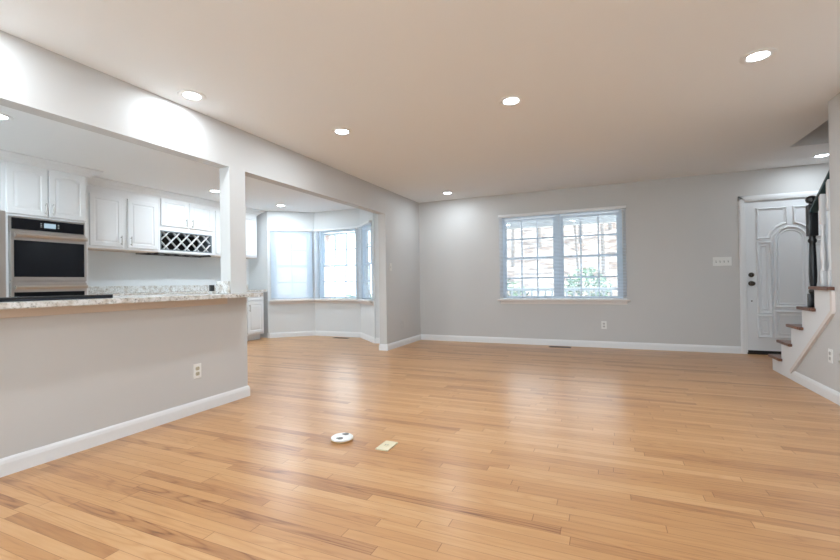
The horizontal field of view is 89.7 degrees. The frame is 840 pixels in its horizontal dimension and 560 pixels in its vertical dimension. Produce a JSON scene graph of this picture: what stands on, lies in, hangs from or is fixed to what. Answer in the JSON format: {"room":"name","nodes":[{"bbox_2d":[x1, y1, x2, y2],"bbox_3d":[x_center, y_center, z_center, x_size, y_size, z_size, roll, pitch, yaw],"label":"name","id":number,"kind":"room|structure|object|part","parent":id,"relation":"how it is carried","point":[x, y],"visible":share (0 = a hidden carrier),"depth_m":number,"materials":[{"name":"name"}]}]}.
{"room":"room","nodes":[
{"label":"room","id":0,"kind":"room"},
{"bbox_2d":[88,250,248,286],"bbox_3d":[-5.175,-0.096,4.382,0.150,2.440,8.880,-1,0,24],"label":"wall","id":1,"kind":"structure","parent":0,"point":[105,268],"depth_m":6.52,"materials":[{"name":"white paint"}]},
{"bbox_2d":[87,185,158,251],"bbox_3d":[-4.255,-0.834,5.834,0.390,0.835,1.130,-1,0,24],"label":"upper cabinet","id":2,"kind":"object","parent":1,"relation":"attached to","point":[116,219],"visible":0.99,"depth_m":5.80,"materials":[{"name":"white paint"}]},
{"bbox_3d":[-4.178,-0.788,5.632,0.019,0.682,0.410,-1,0,24],"label":"door","id":3,"kind":"part","parent":2,"relation":"part of","materials":[{"name":"white paint"}]},
{"bbox_2d":[88,247,157,252],"bbox_3d":[-4.274,-0.411,5.843,0.332,0.010,1.120,-1,0,24],"label":"trim strip","id":4,"kind":"object","parent":2,"relation":"attached to","point":[92,249],"visible":0.57,"depth_m":5.87,"materials":[{"name":"beige wood"}]},
{"bbox_2d":[0,149,264,215],"bbox_3d":[-4.002,-1.273,5.905,0.818,0.105,4.913,-1,0,24],"label":"crown molding","id":5,"kind":"structure","parent":2,"relation":"attached to","point":[94,181],"depth_m":5.53,"materials":[{"name":"white paint"}]},
{"bbox_3d":[-3.984,-0.788,6.076,0.019,0.682,0.430,-1,0,24],"label":"door","id":6,"kind":"part","parent":2,"relation":"part of","materials":[{"name":"white paint"}]},
{"bbox_2d":[158,198,213,255],"bbox_3d":[-3.832,-0.835,6.802,0.390,0.835,0.978,-1,0,24],"label":"upper cabinet","id":7,"kind":"object","parent":1,"relation":"attached to","point":[184,228],"visible":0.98,"depth_m":6.76,"materials":[{"name":"white paint"}]},
{"bbox_2d":[136,253,210,257],"bbox_3d":[-3.881,-0.401,6.716,0.262,0.032,1.095,-1,0,24],"label":"stemware rack","id":8,"kind":"object","parent":7,"relation":"attached to","point":[178,255],"visible":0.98,"depth_m":6.70,"materials":[{"name":"black"}]},
{"bbox_3d":[-3.792,-1.025,6.525,0.019,0.410,0.440,-1,0,24],"label":"door","id":9,"kind":"part","parent":7,"relation":"part of","materials":[{"name":"white paint"}]},
{"bbox_3d":[-3.603,-1.025,6.957,0.019,0.410,0.430,-1,0,24],"label":"door","id":10,"kind":"part","parent":7,"relation":"part of","materials":[{"name":"white paint"}]},
{"bbox_2d":[211,255,256,258],"bbox_3d":[-3.464,-0.413,7.699,0.332,0.010,0.950,-1,0,24],"label":"trim strip","id":11,"kind":"object","parent":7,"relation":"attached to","point":[215,256],"visible":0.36,"depth_m":7.61,"materials":[{"name":"beige wood"}]},
{"bbox_2d":[211,209,256,257],"bbox_3d":[-3.443,-0.836,7.691,0.390,0.835,0.958,-1,0,24],"label":"upper cabinet","id":12,"kind":"object","parent":1,"relation":"attached to","point":[251,226],"visible":0.21,"depth_m":7.86,"materials":[{"name":"white paint"}]},
{"bbox_3d":[-3.401,-0.817,7.412,0.019,0.737,0.435,-1,0,24],"label":"door","id":13,"kind":"part","parent":12,"relation":"part of","materials":[{"name":"white paint"}]},
{"bbox_3d":[-3.211,-0.817,7.845,0.019,0.737,0.450,-1,0,24],"label":"door","id":14,"kind":"part","parent":12,"relation":"part of","materials":[{"name":"white paint"}]},
{"bbox_2d":[0,30,420,458],"bbox_3d":[-1.942,-0.153,3.253,0.120,2.440,9.400,-1,0,24],"label":"wall","id":15,"kind":"structure","parent":0,"point":[65,376],"depth_m":3.04,"materials":[{"name":"grey paint"}]},
{"bbox_2d":[0,385,249,477],"bbox_3d":[-2.291,1.019,2.387,0.134,0.097,3.332,-1,0,24],"label":"baseboard","id":16,"kind":"structure","parent":15,"relation":"attached to","point":[18,462],"depth_m":2.78,"materials":[{"name":"white paint"}]},
{"bbox_2d":[193,363,200,378],"bbox_3d":[-1.792,0.733,3.400,0.009,0.116,0.072,-1,0,24],"label":"wall outlet","id":17,"kind":"object","parent":15,"relation":"attached to","point":[196,367],"visible":1,"depth_m":3.39,"materials":[{"name":"white plastic"}]},
{"bbox_2d":[248,208,379,338],"bbox_3d":[-1.738,-0.128,7.965,3.280,2.440,0.720,-1,0,24],"label":"wall","id":18,"kind":"structure","parent":0,"point":[341,317],"depth_m":8.15,"materials":[{"name":"white paint"}]},
{"bbox_2d":[274,231,309,298],"bbox_3d":[-2.522,-0.281,8.316,0.654,1.335,0.110,-1,0,-20],"label":"window","id":19,"kind":"structure","parent":18,"relation":"in","point":[288,231],"depth_m":8.26,"materials":[{"name":"white plastic"}]},
{"bbox_2d":[270,229,312,299],"bbox_3d":[-2.486,-0.302,8.194,0.796,1.370,0.064,-1,0,-19],"label":"window blind","id":20,"kind":"object","parent":19,"relation":"attached to","point":[297,234],"visible":1,"depth_m":8.19,"materials":[{"name":"white paint"}]},
{"bbox_3d":[-2.476,0.375,8.192,0.772,0.016,0.026,-1,0,-19],"label":"rail","id":21,"kind":"part","parent":20,"relation":"part of","materials":[{"name":"white paint"}]},
{"bbox_3d":[-2.510,0.043,8.287,0.650,0.652,0.044,-1,0,-19],"label":"sash","id":22,"kind":"part","parent":19,"relation":"part of","materials":[{"name":"white plastic"}]},
{"bbox_2d":[270,299,373,305],"bbox_3d":[-1.724,0.412,7.888,2.331,0.080,0.672,-1,0,24],"label":"window sill","id":23,"kind":"structure","parent":18,"relation":"attached to","point":[304,301],"depth_m":8.13,"materials":[{"name":"white paint"}]},
{"bbox_2d":[319,229,355,297],"bbox_3d":[-1.564,-0.296,8.239,0.885,1.335,0.110,-1,0,24],"label":"window","id":24,"kind":"structure","parent":18,"relation":"in","point":[322,265],"depth_m":8.32,"materials":[{"name":"white plastic"}]},
{"bbox_2d":[313,226,356,298],"bbox_3d":[-1.629,-0.315,8.135,0.980,1.370,0.052,-1,0,24],"label":"window blind","id":25,"kind":"object","parent":24,"relation":"attached to","point":[320,281],"visible":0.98,"depth_m":8.12,"materials":[{"name":"white paint"}]},
{"bbox_3d":[-1.620,0.362,8.127,0.956,0.016,0.026,-1,0,24],"label":"rail","id":26,"kind":"part","parent":25,"relation":"part of","materials":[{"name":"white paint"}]},
{"bbox_3d":[-1.542,-0.596,8.245,0.840,0.652,0.030,-1,0,24],"label":"sash","id":27,"kind":"part","parent":24,"relation":"part of","materials":[{"name":"glass"}]},
{"bbox_3d":[-1.549,0.028,8.203,0.840,0.652,0.044,-1,0,24],"label":"sash","id":28,"kind":"part","parent":24,"relation":"part of","materials":[{"name":"glass"}]},
{"bbox_2d":[362,224,371,299],"bbox_3d":[-0.889,-0.310,7.601,0.110,1.335,0.655,-1,0,-23],"label":"window","id":29,"kind":"structure","parent":18,"relation":"in","point":[365,254],"depth_m":7.87,"materials":[{"name":"white plastic"}]},
{"bbox_2d":[357,220,370,300],"bbox_3d":[-0.998,-0.328,7.548,0.052,1.370,0.796,-1,0,-23],"label":"window blind","id":30,"kind":"object","parent":29,"relation":"attached to","point":[368,221],"visible":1,"depth_m":7.50,"materials":[{"name":"white paint"}]},
{"bbox_3d":[-0.878,-0.610,7.607,0.030,0.652,0.650,-1,0,-23],"label":"sash","id":31,"kind":"part","parent":29,"relation":"part of","materials":[{"name":"glass"}]},
{"bbox_3d":[-0.907,0.015,7.586,0.044,0.652,0.650,-1,0,-23],"label":"sash","id":32,"kind":"part","parent":29,"relation":"part of","materials":[{"name":"clear glass"}]},
{"bbox_2d":[0,336,839,559],"bbox_3d":[-0.768,1.106,2.741,9.500,0.120,9.700,-1,0,24],"label":"floor","id":33,"kind":"structure","parent":0,"point":[503,451],"depth_m":2.34,"materials":[{"name":"brown wood"}]},
{"bbox_2d":[247,292,263,340],"bbox_3d":[-3.326,0.669,7.697,0.550,0.893,0.835,-1,0,24],"label":"base cabinet","id":34,"kind":"object","parent":33,"relation":"on","point":[255,305],"visible":0.3,"depth_m":7.78,"materials":[{"name":"white paint"}]},
{"bbox_3d":[-3.039,0.311,7.792,0.019,0.130,0.390,-1,0,24],"label":"drawer","id":35,"kind":"part","parent":34,"relation":"part of","materials":[{"name":"white paint"}]},
{"bbox_3d":[-3.034,0.689,7.790,0.019,0.585,0.390,-1,0,24],"label":"door","id":36,"kind":"part","parent":34,"relation":"part of","materials":[{"name":"white paint"}]},
{"bbox_2d":[331,433,352,443],"bbox_3d":[-0.507,1.028,2.753,0.146,0.028,0.146,-1,0,24],"label":"floor outlet","id":37,"kind":"object","parent":33,"relation":"on","point":[339,438],"visible":1,"depth_m":2.72,"materials":[{"name":"white plastic"}]},
{"bbox_2d":[376,440,397,451],"bbox_3d":[-0.206,1.030,2.629,0.085,0.013,0.140,-1,0,24],"label":"outlet plate","id":38,"kind":"object","parent":33,"relation":"on","point":[387,445],"visible":1,"depth_m":2.62,"materials":[{"name":"beige plastic"}]},
{"bbox_2d":[549,346,570,347],"bbox_3d":[2.136,1.021,6.443,0.320,0.006,0.110,-1,0,24],"label":"floor vent","id":39,"kind":"object","parent":33,"relation":"in","point":[549,346],"visible":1,"depth_m":6.46,"materials":[{"name":"brown metal"}]},
{"bbox_2d":[768,171,835,379],"bbox_3d":[3.775,-0.060,3.139,1.115,2.078,2.912,-1,0,24],"label":"staircase","id":40,"kind":"structure","parent":33,"relation":"on","point":[820,309],"depth_m":3.81,"materials":[{"name":"white paint"}]},
{"bbox_3d":[3.577,-0.262,3.848,0.087,1.015,0.087,-1,0,24],"label":"newel post","id":41,"kind":"part","parent":40,"relation":"part of","materials":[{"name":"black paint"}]},
{"bbox_3d":[3.498,0.505,3.789,0.022,0.836,0.882,-1,0,24],"label":"skirt moulding","id":42,"kind":"part","parent":40,"relation":"part of","materials":[{"name":"white paint"}]},
{"bbox_3d":[3.471,-0.790,3.627,0.062,0.361,0.421,-1,0,24],"label":"handrail","id":43,"kind":"part","parent":40,"relation":"part of","materials":[{"name":"black paint"}]},
{"bbox_3d":[-4.160,0.670,5.789,0.550,0.893,1.121,-1,0,24],"label":"base cabinet","id":44,"kind":"object","parent":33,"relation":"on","visible":0},
{"bbox_2d":[88,284,266,295],"bbox_3d":[-3.766,0.154,6.735,0.531,0.139,3.170,-1,0,24],"label":"countertop","id":45,"kind":"structure","parent":44,"relation":"on","point":[172,289],"depth_m":6.39,"materials":[{"name":"stone"}]},
{"bbox_2d":[0,0,839,212],"bbox_3d":[-0.808,-1.518,2.757,9.500,0.250,9.700,-1,0,24],"label":"ceiling","id":46,"kind":"structure","parent":0,"point":[612,91],"depth_m":3.03,"materials":[{"name":"white paint"}]},
{"bbox_2d":[0,113,13,120],"bbox_3d":[-3.471,-1.344,3.473,0.192,0.008,0.192,-1,0,24],"label":"recessed light","id":47,"kind":"object","parent":46,"relation":"in","point":[3,117],"visible":1,"depth_m":3.51,"materials":[{"name":"white"}]},
{"bbox_2d":[177,90,205,101],"bbox_3d":[-1.702,-1.373,3.153,0.192,0.008,0.192,-1,0,24],"label":"recessed light","id":48,"kind":"object","parent":46,"relation":"in","point":[190,95],"visible":1,"depth_m":3.14,"materials":[{"name":"white"}]},
{"bbox_2d":[208,190,219,192],"bbox_3d":[-3.079,-1.333,6.344,0.192,0.008,0.192,-1,0,24],"label":"recessed light","id":49,"kind":"object","parent":46,"relation":"in","point":[213,191],"visible":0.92,"depth_m":6.36,"materials":[{"name":"white"}]},
{"bbox_2d":[332,128,351,135],"bbox_3d":[-0.728,-1.383,3.945,0.192,0.008,0.192,-1,0,24],"label":"recessed light","id":50,"kind":"object","parent":46,"relation":"in","point":[338,131],"visible":1,"depth_m":3.93,"materials":[{"name":"white"}]},
{"bbox_2d":[499,96,523,106],"bbox_3d":[0.719,-1.409,3.334,0.192,0.008,0.192,-1,0,24],"label":"recessed light","id":51,"kind":"object","parent":46,"relation":"in","point":[508,101],"visible":1,"depth_m":3.33,"materials":[{"name":"white"}]},
{"bbox_2d":[739,48,777,63],"bbox_3d":[2.172,-1.435,2.713,0.192,0.008,0.192,-1,0,24],"label":"recessed light","id":52,"kind":"object","parent":46,"relation":"in","point":[760,55],"visible":1,"depth_m":2.70,"materials":[{"name":"white"}]},
{"bbox_2d":[811,153,828,157],"bbox_3d":[4.730,-1.461,4.970,0.192,0.008,0.192,-1,0,24],"label":"recessed light","id":53,"kind":"object","parent":46,"relation":"in","point":[824,154],"visible":0.88,"depth_m":4.96,"materials":[{"name":"white"}]},
{"bbox_2d":[507,223,620,298],"bbox_3d":[8.357,-3.470,21.941,55.900,10.322,31.900,-1,0,24],"label":"ground","id":54,"kind":"structure","parent":0,"point":[605,224],"depth_m":18.77,"materials":[{"name":"white snow"}]},
{"bbox_2d":[511,229,514,266],"bbox_3d":[4.267,-5.609,18.329,2.252,10.113,3.462,-1,0,40],"label":"bare tree","id":55,"kind":"object","parent":54,"relation":"on","point":[512,230],"visible":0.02,"depth_m":18.27,"materials":[{"name":"grey plant"}]},
{"bbox_2d":[507,279,528,295],"bbox_3d":[2.404,0.686,12.138,1.537,1.600,1.568,-1,0,24],"label":"bush","id":56,"kind":"object","parent":54,"relation":"on","point":[509,279],"visible":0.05,"depth_m":12.00,"materials":[{"name":"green plant"}]},
{"bbox_2d":[538,227,541,247],"bbox_3d":[5.649,-6.715,20.293,3.152,10.433,3.286,-1,0,24],"label":"bare tree","id":57,"kind":"object","parent":54,"relation":"on","point":[539,231],"visible":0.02,"depth_m":20.20,"materials":[{"name":"grey plant"}]},
{"bbox_2d":[578,225,583,242],"bbox_3d":[7.627,-7.031,20.994,2.836,10.668,3.184,-1,0,-12],"label":"bare tree","id":58,"kind":"object","parent":54,"relation":"on","point":[582,225],"visible":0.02,"depth_m":20.44,"materials":[{"name":"grey plant"}]},
{"bbox_2d":[565,225,600,291],"bbox_3d":[5.114,-2.282,13.832,1.885,6.005,2.143,-1,0,24],"label":"bare tree","id":59,"kind":"object","parent":54,"relation":"on","point":[574,226],"visible":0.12,"depth_m":13.90,"materials":[{"name":"grey plant"}]},
{"bbox_2d":[564,268,613,298],"bbox_3d":[4.986,0.356,12.565,1.426,1.468,1.429,-1,0,24],"label":"bush","id":60,"kind":"object","parent":54,"relation":"on","point":[583,268],"visible":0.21,"depth_m":12.47,"materials":[{"name":"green plant"}]},
{"bbox_2d":[600,223,605,273],"bbox_3d":[6.952,-4.641,16.239,3.010,9.117,3.152,-1,0,24],"label":"bare tree","id":61,"kind":"object","parent":54,"relation":"on","point":[602,230],"visible":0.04,"depth_m":15.98,"materials":[{"name":"grey plant"}]},
{"bbox_2d":[419,163,828,345],"bbox_3d":[2.694,-0.205,6.433,6.070,2.440,0.140,-1,0,24],"label":"wall","id":62,"kind":"structure","parent":0,"point":[675,229],"depth_m":6.16,"materials":[{"name":"grey paint"}]},
{"bbox_2d":[267,331,740,353],"bbox_3d":[0.557,1.001,6.591,7.608,0.097,1.284,-1,0,24],"label":"baseboard","id":63,"kind":"structure","parent":62,"relation":"attached to","point":[531,341],"depth_m":6.66,"materials":[{"name":"white paint"}]},
{"bbox_2d":[502,210,622,298],"bbox_3d":[2.205,-0.363,6.657,1.780,1.335,0.110,-1,0,24],"label":"window","id":64,"kind":"structure","parent":62,"relation":"in","point":[617,213],"depth_m":6.61,"materials":[{"name":"white plastic"}]},
{"bbox_3d":[1.780,-0.668,6.859,0.820,0.657,0.030,-1,0,24],"label":"sash","id":65,"kind":"part","parent":64,"relation":"part of","materials":[{"name":"clear glass"}]},
{"bbox_3d":[1.773,-0.036,6.817,0.820,0.662,0.044,-1,0,24],"label":"sash","id":66,"kind":"part","parent":64,"relation":"part of","materials":[{"name":"glass"}]},
{"bbox_2d":[498,205,626,299],"bbox_3d":[2.156,-0.386,6.540,1.889,1.376,0.064,-1,0,24],"label":"window blind","id":67,"kind":"object","parent":64,"relation":"attached to","point":[623,207],"visible":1,"depth_m":6.50,"materials":[{"name":"white paint"}]},
{"bbox_3d":[2.167,0.294,6.538,1.865,0.016,0.026,-1,0,24],"label":"rail","id":68,"kind":"part","parent":67,"relation":"part of","materials":[{"name":"white paint"}]},
{"bbox_3d":[2.607,-0.683,6.498,0.835,0.657,0.030,-1,0,24],"label":"sash","id":69,"kind":"part","parent":64,"relation":"part of","materials":[{"name":"clear glass"}]},
{"bbox_3d":[2.600,-0.051,6.456,0.835,0.662,0.044,-1,0,24],"label":"sash","id":70,"kind":"part","parent":64,"relation":"part of","materials":[{"name":"clear glass"}]},
{"bbox_2d":[498,299,630,304],"bbox_3d":[2.179,0.339,6.557,1.950,0.074,0.105,-1,0,24],"label":"window sill","id":71,"kind":"structure","parent":62,"relation":"attached to","point":[503,301],"depth_m":6.54,"materials":[{"name":"white paint"}]},
{"bbox_2d":[601,321,606,328],"bbox_3d":[2.755,0.675,6.326,0.072,0.116,0.009,-1,0,24],"label":"wall outlet","id":72,"kind":"object","parent":62,"relation":"attached to","point":[603,323],"visible":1,"depth_m":6.32,"materials":[{"name":"white plastic"}]},
{"bbox_2d":[713,257,731,265],"bbox_3d":[4.102,-0.251,5.731,0.204,0.115,0.019,-1,0,24],"label":"light switch","id":73,"kind":"object","parent":62,"relation":"attached to","point":[717,261],"visible":1,"depth_m":5.72,"materials":[{"name":"white plastic"}]},
{"bbox_2d":[738,190,828,354],"bbox_3d":[4.801,-0.074,5.479,1.094,2.102,0.201,-1,0,24],"label":"door","id":74,"kind":"structure","parent":62,"relation":"in","point":[773,240],"depth_m":5.52,"materials":[{"name":"white paint"}]},
{"bbox_3d":[4.395,0.046,5.587,0.068,0.068,0.073,-1,0,24],"label":"knob","id":75,"kind":"part","parent":74,"relation":"part of","materials":[{"name":"brown metal"}]},
{"bbox_3d":[4.785,-0.098,5.444,0.724,1.714,0.022,-1,0,24],"label":"panel moulding","id":76,"kind":"part","parent":74,"relation":"part of","materials":[{"name":"white paint"}]},
{"bbox_2d":[795,92,839,391],"bbox_3d":[2.163,-0.232,0.586,0.120,2.440,7.800,-1,0,24],"label":"wall","id":77,"kind":"structure","parent":0,"point":[815,365],"depth_m":3.40,"materials":[{"name":"grey paint"}]},
{"bbox_2d":[792,371,839,405],"bbox_3d":[2.117,0.941,0.599,0.014,0.097,7.785,-1,0,24],"label":"baseboard","id":78,"kind":"structure","parent":77,"relation":"attached to","point":[826,392],"depth_m":3.67,"materials":[{"name":"white paint"}]},
{"bbox_2d":[828,348,832,363],"bbox_3d":[3.366,0.623,3.465,0.009,0.116,0.072,-1,0,24],"label":"wall outlet","id":79,"kind":"object","parent":77,"relation":"attached to","point":[830,351],"visible":1,"depth_m":3.46,"materials":[{"name":"white plastic"}]},
{"bbox_2d":[837,354,839,368],"bbox_3d":[3.305,0.642,3.329,0.013,0.116,0.072,-1,0,24],"label":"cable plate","id":80,"kind":"object","parent":77,"relation":"attached to","point":[838,355],"visible":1,"depth_m":3.34,"materials":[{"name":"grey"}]},
{"bbox_3d":[-4.315,1.094,2.016,3.280,0.006,5.230,-1,0,24],"label":"floor","id":81,"kind":"structure","parent":0,"visible":0},
{"bbox_2d":[0,210,5,296],"bbox_3d":[-4.745,0.190,4.054,0.831,1.790,0.913,-1,0,24],"label":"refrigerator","id":82,"kind":"object","parent":81,"relation":"on","point":[2,213],"visible":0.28,"depth_m":4.31,"materials":[{"name":"silver metal"}]},
{"bbox_2d":[0,161,87,296],"bbox_3d":[-4.466,-0.069,4.869,0.750,2.370,0.800,-1,0,24],"label":"tall cabinet","id":83,"kind":"object","parent":81,"relation":"on","point":[26,191],"visible":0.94,"depth_m":4.67,"materials":[{"name":"white paint"}]},
{"bbox_3d":[-4.250,-0.974,4.574,0.019,0.540,0.357,-1,0,24],"label":"door","id":84,"kind":"part","parent":83,"relation":"part of","materials":[{"name":"white paint"}]},
{"bbox_2d":[8,216,87,296],"bbox_3d":[-4.419,0.008,4.863,0.746,1.355,0.710,-1,0,24],"label":"double oven","id":85,"kind":"object","parent":83,"relation":"in","point":[46,257],"visible":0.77,"depth_m":4.69,"materials":[{"name":"silver metal"}]},
{"bbox_3d":[-4.163,-0.602,4.750,0.018,0.120,0.670,-1,0,24],"label":"control panel","id":86,"kind":"part","parent":85,"relation":"part of","materials":[{"name":"black glass"}]},
{"bbox_3d":[-4.100,-0.975,4.917,0.019,0.540,0.367,-1,0,24],"label":"door","id":87,"kind":"part","parent":83,"relation":"part of","materials":[{"name":"white paint"}]},
{"bbox_3d":[-2.645,0.617,2.464,0.558,0.912,3.070,-1,0,24],"label":"cabinet","id":88,"kind":"object","parent":81,"relation":"on","visible":0},
{"bbox_2d":[0,293,262,309],"bbox_3d":[-2.499,0.141,2.502,0.930,0.034,3.278,-1,0,24],"label":"countertop","id":89,"kind":"structure","parent":88,"relation":"on","point":[121,299],"depth_m":2.74,"materials":[{"name":"stone"}]},
{"bbox_2d":[0,294,112,301],"bbox_3d":[-2.486,0.112,2.558,0.670,0.024,0.790,-1,0,24],"label":"cooktop","id":90,"kind":"object","parent":89,"relation":"in","point":[69,297],"visible":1,"depth_m":2.48,"materials":[{"name":"black glass"}]},
{"bbox_2d":[0,298,226,318],"bbox_3d":[-2.296,0.182,2.254,0.020,0.054,3.085,-1,0,24],"label":"trim board","id":91,"kind":"object","parent":89,"relation":"attached to","point":[43,311],"visible":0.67,"depth_m":2.74,"materials":[{"name":"beige wood"}]},
{"bbox_2d":[209,285,213,293],"bbox_3d":[-1.822,0.083,3.696,0.040,0.076,0.040,-1,0,24],"label":"outlet","id":92,"kind":"object","parent":89,"relation":"on","point":[211,287],"visible":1,"depth_m":3.68,"materials":[{"name":"plastic"}]},
{"bbox_2d":[216,281,229,293],"bbox_3d":[-1.745,0.065,3.738,0.146,0.108,0.022,-1,0,24],"label":"granite upstand","id":93,"kind":"object","parent":89,"relation":"on","point":[222,287],"visible":1,"depth_m":3.72,"materials":[{"name":"white stone"}]},
{"label":"outside","id":94,"kind":"structure","parent":0,"visible":0},
{"bbox_2d":[507,211,618,229],"bbox_3d":[3.306,-1.349,7.294,6.900,0.520,1.890,-1,0,24],"label":"porch roof","id":95,"kind":"structure","parent":94,"point":[601,217],"depth_m":8.21,"materials":[{"name":"white"}]},
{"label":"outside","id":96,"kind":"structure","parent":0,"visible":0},
{"bbox_3d":[-6.936,1.769,27.316,23.400,0.160,29.300,-1,0,24],"label":"lawn","id":97,"kind":"structure","parent":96,"visible":0},
{"bbox_2d":[276,232,338,298],"bbox_3d":[-6.729,-0.446,13.829,7.450,4.700,3.350,-1,0,24],"label":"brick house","id":98,"kind":"structure","parent":97,"relation":"on","point":[327,245],"depth_m":13.49,"materials":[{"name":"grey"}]},
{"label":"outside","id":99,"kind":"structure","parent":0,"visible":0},
{"bbox_3d":[3.334,1.121,7.257,6.900,0.100,1.840,-1,0,24],"label":"floor","id":100,"kind":"structure","parent":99,"visible":0},
{"bbox_2d":[507,288,619,298],"bbox_3d":[3.621,0.553,7.938,6.520,0.815,0.080,-1,0,24],"label":"porch railing","id":101,"kind":"object","parent":100,"relation":"on","point":[516,288],"visible":0.03,"depth_m":8.21,"materials":[{"name":"white wood"}]},
{"bbox_3d":[3.615,0.168,7.940,6.520,0.045,0.080,-1,0,24],"label":"rail","id":102,"kind":"part","parent":101,"relation":"part of","materials":[{"name":"white wood"}]}
]}

